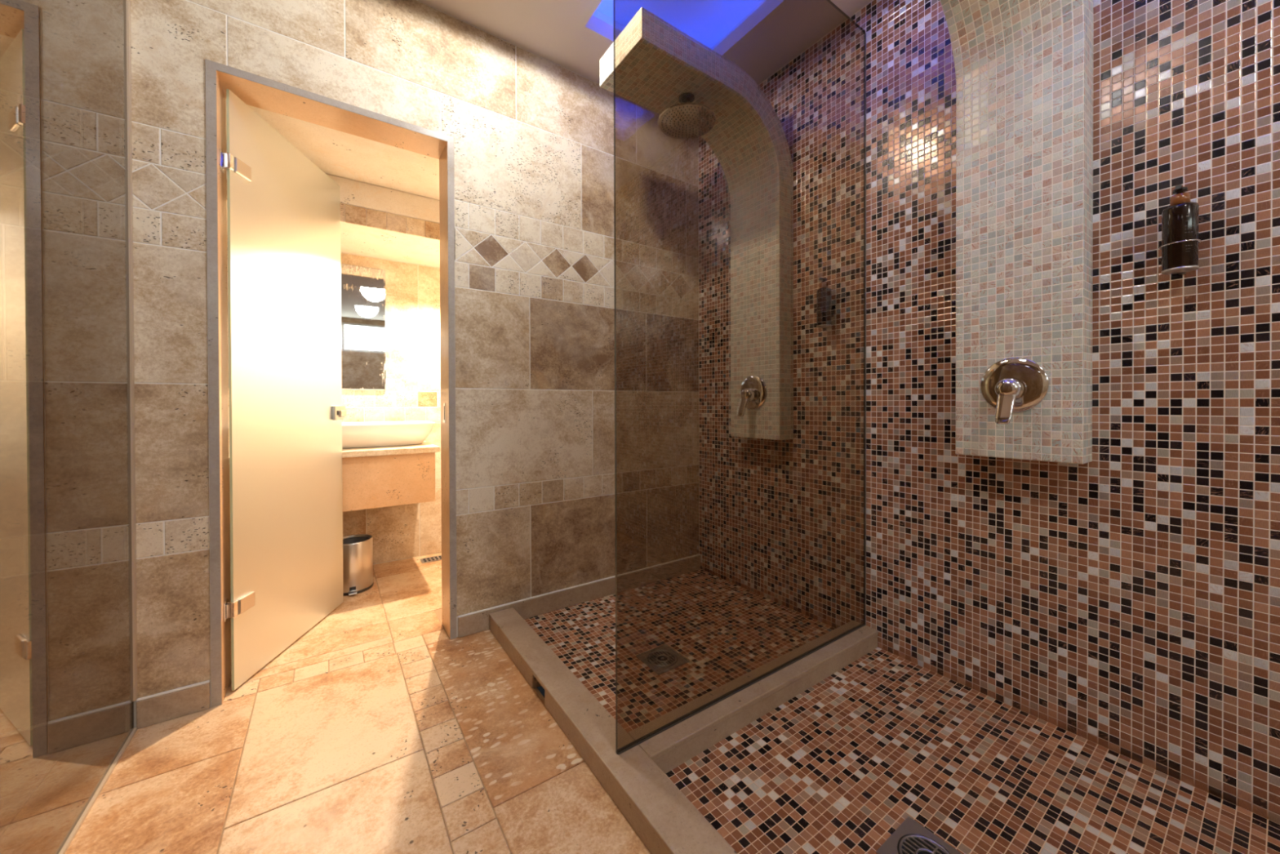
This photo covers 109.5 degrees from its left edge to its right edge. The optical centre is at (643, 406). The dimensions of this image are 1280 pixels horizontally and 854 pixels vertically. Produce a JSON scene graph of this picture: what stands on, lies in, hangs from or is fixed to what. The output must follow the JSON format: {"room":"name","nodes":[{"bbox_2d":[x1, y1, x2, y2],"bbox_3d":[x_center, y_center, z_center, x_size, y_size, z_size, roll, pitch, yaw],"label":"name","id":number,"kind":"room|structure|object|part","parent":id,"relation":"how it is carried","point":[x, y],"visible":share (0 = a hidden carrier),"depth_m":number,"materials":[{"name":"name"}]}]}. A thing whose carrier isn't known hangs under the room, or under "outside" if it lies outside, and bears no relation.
{"room":"spa","nodes":[
{"label":"spa","id":0,"kind":"room"},
{"bbox_2d":[226,104,439,199],"bbox_3d":[-1.549,-1.143,2.225,1.850,0.060,1.144,0,0,-35],"label":"ceiling","id":1,"kind":"structure","parent":0,"point":[339,153],"depth_m":2.03,"materials":[{"name":"paint"}]},
{"bbox_2d":[226,234,441,590],"bbox_3d":[-1.825,-0.053,2.674,1.800,2.125,0.100,0,0,-35],"label":"wall","id":2,"kind":"structure","parent":0,"point":[412,393],"depth_m":2.84,"materials":[{"name":"stone"}]},
{"bbox_2d":[226,247,386,390],"bbox_3d":[-1.932,-0.466,2.525,0.858,0.733,0.016,0,0,-35],"label":"wall mirror","id":3,"kind":"object","parent":2,"relation":"attached to","point":[363,297],"visible":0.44,"depth_m":2.70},
{"bbox_2d":[226,150,439,267],"bbox_3d":[-1.662,-1.007,2.388,1.650,0.215,0.548,0,0,-35],"label":"soffit","id":4,"kind":"object","parent":2,"relation":"attached to","point":[376,221],"depth_m":2.37,"materials":[{"name":"stone"}]},
{"bbox_2d":[228,440,439,524],"bbox_3d":[-1.777,0.369,2.316,1.262,0.298,0.544,0,0,-35],"label":"countertop","id":5,"kind":"structure","parent":2,"relation":"attached to","point":[378,477],"depth_m":2.33,"materials":[{"name":"stone"}]},
{"bbox_2d":[228,440,439,460],"bbox_3d":[-1.777,0.235,2.315,1.262,0.030,0.544,0,0,-35],"label":"countertop","id":6,"kind":"structure","parent":5,"relation":"on","point":[425,446],"depth_m":2.35,"materials":[{"name":"stone"}]},
{"bbox_2d":[342,421,435,448],"bbox_3d":[-1.567,0.154,2.465,0.776,0.128,0.392,0,0,-35],"label":"basin","id":7,"kind":"object","parent":5,"relation":"in","point":[372,433],"visible":0.48,"depth_m":2.41,"materials":[{"name":"white ceramic"}]},
{"bbox_2d":[0,0,699,733],"bbox_3d":[-1.092,-0.323,1.755,3.450,2.572,0.155,0,0,-35],"label":"wall","id":8,"kind":"structure","parent":0,"point":[533,135],"depth_m":1.46,"materials":[{"name":"tile"}]},
{"bbox_2d":[0,680,210,768],"bbox_3d":[-1.924,0.926,1.079,1.297,0.088,0.016,0,0,-35],"label":"baseboard","id":9,"kind":"structure","parent":8,"relation":"attached to","point":[24,744],"depth_m":1.31,"materials":[{"name":"tile"}]},
{"bbox_2d":[219,88,346,690],"bbox_3d":[-1.431,-0.054,1.845,0.048,2.020,0.713,0,0,-6],"label":"door","id":10,"kind":"structure","parent":8,"relation":"in","point":[286,411],"depth_m":1.76,"materials":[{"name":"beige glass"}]},
{"bbox_3d":[-1.404,-0.819,1.511,0.013,0.060,0.053,0,0,-35],"label":"jamb plate","id":11,"kind":"part","parent":10,"relation":"part of","materials":[{"name":"silver metal"}]},
{"bbox_3d":[-1.400,0.683,1.521,0.013,0.060,0.053,0,0,-35],"label":"jamb plate","id":12,"kind":"part","parent":10,"relation":"part of","materials":[{"name":"silver metal"}]},
{"bbox_3d":[-1.445,0.034,2.174,0.008,0.032,0.050,0,0,-7],"label":"turn knob","id":13,"kind":"part","parent":10,"relation":"part of","materials":[{"name":"silver metal"}]},
{"bbox_2d":[205,58,456,706],"bbox_3d":[-1.134,-0.073,1.727,0.746,2.073,0.164,0,0,-35],"label":"trim","id":14,"kind":"structure","parent":8,"relation":"attached to","point":[255,91],"depth_m":1.58,"materials":[{"name":"stone"}]},
{"bbox_3d":[-0.847,0.027,1.924,0.004,0.083,0.034,0,0,-35],"label":"strike plate","id":15,"kind":"part","parent":14,"relation":"part of","materials":[{"name":"silver metal"}]},
{"bbox_2d":[457,553,700,637],"bbox_3d":[-0.221,0.913,2.269,1.346,0.088,0.016,0,0,-35],"label":"baseboard","id":16,"kind":"structure","parent":8,"relation":"attached to","point":[471,623],"depth_m":2.20,"materials":[{"name":"stone"}]},
{"bbox_2d":[0,552,1279,853],"bbox_3d":[0.247,1.012,-0.191,3.400,0.081,7.018,0,0,-35],"label":"floor","id":17,"kind":"structure","parent":0,"point":[375,730],"depth_m":1.23,"materials":[{"name":"tile"}]},
{"bbox_2d":[56,0,137,853],"bbox_3d":[-0.788,-0.313,0.286,0.015,2.570,2.600,0,0,-35],"label":"glass screen","id":18,"kind":"object","parent":17,"relation":"on","point":[67,842],"visible":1,"depth_m":1.34,"materials":[{"name":"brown glass"}]},
{"bbox_2d":[342,533,373,595],"bbox_3d":[-1.537,0.830,2.384,0.190,0.262,0.192,0,0,10],"label":"waste bin","id":19,"kind":"object","parent":17,"relation":"on","point":[357,549],"visible":0.77,"depth_m":2.33,"materials":[{"name":"silver metal"}]},
{"bbox_2d":[419,555,441,563],"bbox_3d":[-1.285,0.954,2.855,0.220,0.004,0.090,0,0,-35],"label":"floor grate","id":20,"kind":"object","parent":17,"relation":"on","point":[438,557],"visible":0.51,"depth_m":2.81,"materials":[{"name":"silver metal"}]},
{"bbox_2d":[488,607,737,853],"bbox_3d":[0.232,0.934,0.754,0.106,0.075,2.988,0,0,-35],"label":"shower curb","id":21,"kind":"object","parent":17,"relation":"on","point":[666,821],"visible":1,"depth_m":1.16,"materials":[{"name":"stone"}]},
{"bbox_2d":[635,644,689,675],"bbox_3d":[0.073,0.969,1.740,0.147,0.006,0.147,0,0,-35],"label":"floor drain","id":22,"kind":"object","parent":17,"relation":"on","point":[662,659],"visible":1,"depth_m":1.73,"materials":[{"name":"silver metal"}]},
{"bbox_2d":[628,620,878,773],"bbox_3d":[0.445,0.928,1.518,1.117,0.075,0.107,0,0,-35],"label":"shower curb","id":23,"kind":"object","parent":17,"relation":"on","point":[677,744],"visible":0.73,"depth_m":1.40,"materials":[{"name":"stone"}]},
{"bbox_2d":[613,0,866,754],"bbox_3d":[0.411,-0.309,1.495,1.182,2.400,0.011,0,0,-35],"label":"glass screen","id":24,"kind":"object","parent":23,"relation":"on","point":[656,731],"visible":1,"depth_m":1.36,"materials":[{"name":"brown glass"}]},
{"bbox_2d":[875,815,962,853],"bbox_3d":[0.611,0.972,0.970,0.147,0.006,0.147,0,0,-35],"label":"floor drain","id":25,"kind":"object","parent":17,"relation":"on","point":[910,837],"visible":1,"depth_m":1.01,"materials":[{"name":"silver metal"}]},
{"bbox_2d":[417,0,872,84],"bbox_3d":[0.530,-1.631,-0.607,3.620,0.065,5.875,0,0,-35],"label":"ceiling","id":26,"kind":"structure","parent":0,"point":[566,33],"depth_m":1.94,"materials":[{"name":"beige paint"}]},
{"bbox_2d":[592,0,766,49],"bbox_3d":[0.590,-1.770,1.233,0.913,0.190,2.403,0,0,-35],"label":"skylight","id":27,"kind":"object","parent":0,"point":[708,22],"depth_m":2.12,"materials":[{"name":"blue glass"}]},
{"bbox_2d":[698,0,1279,824],"bbox_3d":[1.934,-0.298,0.454,0.120,2.622,5.755,0,0,-35],"label":"wall","id":28,"kind":"structure","parent":0,"point":[1126,600],"depth_m":1.34,"materials":[{"name":"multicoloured tile"}]},
{"bbox_2d":[600,7,793,439],"bbox_3d":[0.260,-0.638,1.990,0.859,1.586,0.305,0,0,-35],"label":"shower column","id":29,"kind":"structure","parent":28,"relation":"attached to","point":[656,62],"depth_m":2.08,"materials":[{"name":"beige tile"}]},
{"bbox_2d":[657,92,715,139],"bbox_3d":[0.184,-1.266,1.934,0.248,0.109,0.248,0,0,-35],"label":"shower head","id":30,"kind":"object","parent":29,"relation":"attached to","point":[686,120],"visible":1,"depth_m":1.92},
{"bbox_3d":[0.183,-1.268,1.934,0.048,0.088,0.048,0,0,-35],"label":"stem","id":31,"kind":"part","parent":30,"relation":"part of","materials":[{"name":"grey metal"}]},
{"bbox_2d":[737,375,767,417],"bbox_3d":[0.493,-0.051,2.156,0.093,0.199,0.166,0,0,-35],"label":"mixer valve","id":32,"kind":"object","parent":29,"relation":"attached to","point":[753,390],"visible":1,"depth_m":2.14,"materials":[{"name":"silver metal"}]},
{"bbox_3d":[0.481,-0.011,2.148,0.064,0.119,0.044,0,0,-35],"label":"lever","id":33,"kind":"part","parent":32,"relation":"part of","materials":[{"name":"silver metal"}]},
{"bbox_2d":[815,277,834,328],"bbox_3d":[0.775,-0.442,1.930,0.086,0.205,0.068,0,0,-35],"label":"soap dispenser","id":34,"kind":"object","parent":28,"relation":"attached to","point":[824,312],"visible":1,"depth_m":1.90,"materials":[{"name":"black"}]},
{"bbox_2d":[816,287,831,325],"bbox_3d":[0.768,-0.422,1.925,0.060,0.161,0.060,0,0,-35],"label":"bottle","id":35,"kind":"object","parent":34,"relation":"on","point":[824,295],"depth_m":1.90,"materials":[{"name":"black"}]},
{"bbox_2d":[816,324,832,328],"bbox_3d":[0.777,-0.342,1.932,0.082,0.005,0.061,0,0,-35],"label":"cup","id":36,"kind":"object","parent":34,"relation":"on","point":[819,326],"depth_m":1.91,"materials":[{"name":"silver metal"}]},
{"bbox_2d":[939,0,1093,463],"bbox_3d":[0.838,-0.634,1.163,0.859,1.586,0.305,0,0,-35],"label":"shower column","id":37,"kind":"structure","parent":28,"relation":"attached to","point":[1024,68],"depth_m":1.33,"materials":[{"name":"beige tile"}]},
{"bbox_2d":[980,357,1049,424],"bbox_3d":[1.071,-0.048,1.329,0.093,0.199,0.166,0,0,-35],"label":"mixer valve","id":38,"kind":"object","parent":37,"relation":"attached to","point":[1010,385],"visible":1,"depth_m":1.32,"materials":[{"name":"silver metal"}]},
{"bbox_3d":[1.058,-0.008,1.321,0.064,0.119,0.044,0,0,-35],"label":"lever","id":39,"kind":"part","parent":38,"relation":"part of","materials":[{"name":"silver metal"}]},
{"bbox_2d":[1159,184,1201,275],"bbox_3d":[1.337,-0.439,1.126,0.086,0.205,0.068,0,0,-35],"label":"soap dispenser","id":40,"kind":"object","parent":28,"relation":"attached to","point":[1180,220],"visible":1,"depth_m":1.10,"materials":[{"name":"black"}]},
{"bbox_2d":[1160,265,1199,275],"bbox_3d":[1.339,-0.338,1.128,0.082,0.005,0.061,0,0,-35],"label":"cup","id":41,"kind":"object","parent":40,"relation":"on","point":[1166,269],"depth_m":1.12,"materials":[{"name":"silver metal"}]},
{"bbox_2d":[1161,201,1199,271],"bbox_3d":[1.330,-0.418,1.121,0.060,0.161,0.060,0,0,-35],"label":"bottle","id":42,"kind":"object","parent":40,"relation":"on","point":[1180,220],"depth_m":1.10,"materials":[{"name":"black"}]}
]}

